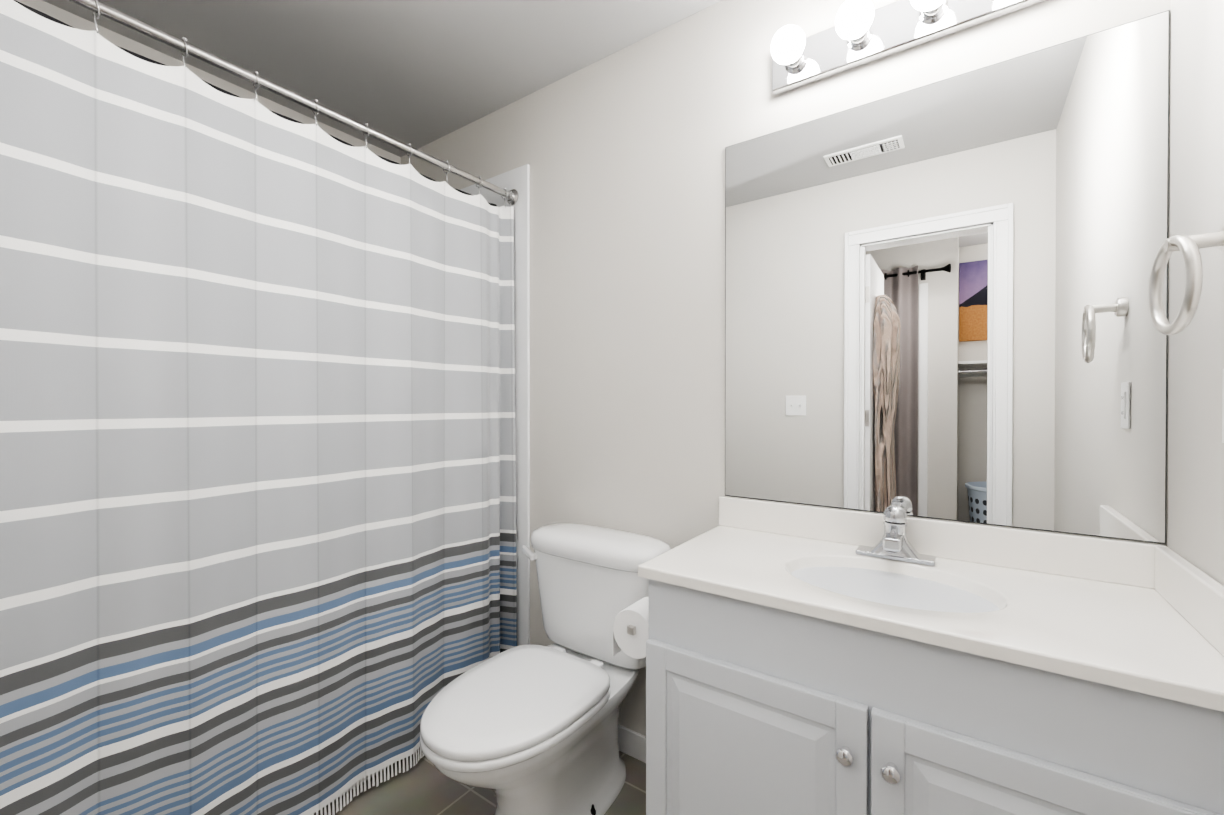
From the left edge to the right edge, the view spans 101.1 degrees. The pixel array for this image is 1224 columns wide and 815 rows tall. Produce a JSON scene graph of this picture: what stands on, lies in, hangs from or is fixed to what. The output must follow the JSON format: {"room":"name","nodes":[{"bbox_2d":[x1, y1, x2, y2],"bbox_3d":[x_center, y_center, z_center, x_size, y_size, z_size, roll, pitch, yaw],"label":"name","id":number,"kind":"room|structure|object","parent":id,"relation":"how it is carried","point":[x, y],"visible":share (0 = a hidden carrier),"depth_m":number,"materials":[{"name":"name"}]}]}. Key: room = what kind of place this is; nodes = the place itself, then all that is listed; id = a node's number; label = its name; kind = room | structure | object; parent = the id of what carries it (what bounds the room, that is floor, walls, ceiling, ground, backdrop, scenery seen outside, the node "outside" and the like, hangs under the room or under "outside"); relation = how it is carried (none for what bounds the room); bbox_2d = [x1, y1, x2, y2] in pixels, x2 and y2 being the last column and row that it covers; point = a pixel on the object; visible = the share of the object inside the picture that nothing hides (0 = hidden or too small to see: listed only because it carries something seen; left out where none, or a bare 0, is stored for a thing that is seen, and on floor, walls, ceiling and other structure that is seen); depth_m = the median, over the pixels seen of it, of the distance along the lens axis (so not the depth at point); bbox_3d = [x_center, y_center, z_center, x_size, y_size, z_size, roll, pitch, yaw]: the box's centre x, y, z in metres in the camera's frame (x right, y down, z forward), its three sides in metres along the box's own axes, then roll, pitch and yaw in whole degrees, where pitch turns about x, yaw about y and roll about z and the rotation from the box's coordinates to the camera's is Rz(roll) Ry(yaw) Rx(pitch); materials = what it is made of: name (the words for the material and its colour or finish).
{"room":"bathroom","nodes":[
{"label":"bathroom","id":0,"kind":"room"},
{"bbox_2d":[16,0,400,163],"bbox_3d":[-1.580,-0.024,1.869,0.115,2.440,1.665,0,0,35],"label":"wall","id":1,"kind":"structure","parent":0,"point":[80,23],"depth_m":1.82,"materials":[{"name":"paint"}]},
{"bbox_2d":[42,0,721,156],"bbox_3d":[-0.776,-1.264,0.186,3.355,0.060,3.715,0,0,35],"label":"ceiling","id":2,"kind":"structure","parent":0,"point":[417,74],"depth_m":1.72,"materials":[{"name":"grey paint"}]},
{"bbox_2d":[314,747,645,814],"bbox_3d":[-0.419,1.230,1.133,2.870,0.060,1.780,0,0,35],"label":"floor","id":3,"kind":"structure","parent":0,"point":[423,786],"depth_m":1.55,"materials":[{"name":"tile"}]},
{"bbox_2d":[315,762,394,812],"bbox_3d":[-1.193,0.832,1.666,0.752,0.730,1.531,0,0,35],"label":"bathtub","id":4,"kind":"object","parent":3,"relation":"on","point":[359,782],"depth_m":1.59,"materials":[{"name":"white ceramic"}]},
{"bbox_2d":[420,522,670,814],"bbox_3d":[-0.208,0.804,1.460,0.533,0.788,0.742,0,0,35],"label":"toilet","id":5,"kind":"object","parent":3,"relation":"on","point":[526,730],"visible":0.92,"depth_m":1.43,"materials":[{"name":"white ceramic"}]},
{"bbox_2d":[613,496,1223,814],"bbox_3d":[0.528,0.717,1.103,1.056,0.968,0.504,0,0,35],"label":"bathroom vanity","id":6,"kind":"object","parent":3,"relation":"on","point":[894,659],"visible":1,"depth_m":0.93,"materials":[{"name":"white paint"}]},
{"bbox_2d":[855,502,935,565],"bbox_3d":[0.668,0.296,1.191,0.164,0.127,0.111,0,0,35],"label":"faucet","id":7,"kind":"object","parent":6,"relation":"on","point":[894,548],"depth_m":1.18,"materials":[{"name":"silver metal"}]},
{"bbox_2d":[401,0,1169,735],"bbox_3d":[0.059,-0.024,1.807,2.870,2.440,0.115,0,0,35],"label":"wall","id":8,"kind":"structure","parent":0,"point":[621,152],"depth_m":1.69,"materials":[{"name":"paint"}]},
{"bbox_2d":[460,164,529,645],"bbox_3d":[-0.682,0.113,2.249,0.859,2.160,0.013,0,0,35],"label":"trim","id":9,"kind":"structure","parent":8,"relation":"attached to","point":[518,179],"depth_m":1.99,"materials":[{"name":"white"}]},
{"bbox_2d":[618,725,645,762],"bbox_3d":[0.005,1.154,1.774,0.818,0.085,0.012,0,0,35],"label":"baseboard","id":10,"kind":"structure","parent":8,"relation":"attached to","point":[632,743],"depth_m":1.72,"materials":[{"name":"white wood"}]},
{"bbox_2d":[771,0,1045,94],"bbox_3d":[0.674,-0.948,1.207,0.614,0.116,0.150,0,0,35],"label":"sconce","id":11,"kind":"object","parent":8,"relation":"attached to","point":[861,32],"visible":1,"depth_m":1.25,"materials":[{"name":"silver metal"}]},
{"bbox_2d":[725,10,1169,543],"bbox_3d":[0.724,-0.259,1.264,0.926,1.057,0.006,0,0,35],"label":"mirror","id":12,"kind":"object","parent":8,"relation":"attached to","point":[936,301],"visible":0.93,"depth_m":1.18,"materials":[{"name":"clear glass"}]},
{"bbox_2d":[1167,0,1223,585],"bbox_3d":[0.676,-0.014,0.287,0.115,2.440,1.665,0,0,35],"label":"wall","id":13,"kind":"structure","parent":0,"point":[1195,490],"depth_m":0.88,"materials":[{"name":"paint"}]},
{"bbox_2d":[1148,225,1223,334],"bbox_3d":[0.883,-0.192,0.755,0.082,0.162,0.150,0,0,35],"label":"towel ring","id":14,"kind":"object","parent":13,"relation":"attached to","point":[1188,247],"visible":1,"depth_m":0.74,"materials":[{"name":"silver metal"}]},
{"bbox_2d":[1222,369,1223,442],"bbox_3d":[0.921,-0.002,0.747,0.009,0.115,0.070,0,0,35],"label":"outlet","id":15,"kind":"object","parent":13,"relation":"attached to","point":[1223,410],"visible":0.9,"depth_m":0.77,"materials":[{"name":"white plastic"}]},
{"bbox_3d":[-0.897,-0.015,0.444,2.640,2.440,0.115,0,0,35],"label":"wall","id":16,"kind":"structure","parent":0,"visible":0},
{"bbox_2d":[0,0,518,814],"bbox_3d":[-0.837,0.154,1.411,0.084,2.062,1.534,0,0,35],"label":"shower curtain","id":17,"kind":"object","parent":16,"relation":"attached to","point":[256,458],"visible":0.96,"depth_m":1.25,"materials":[{"name":"grey fabric"}]}
]}

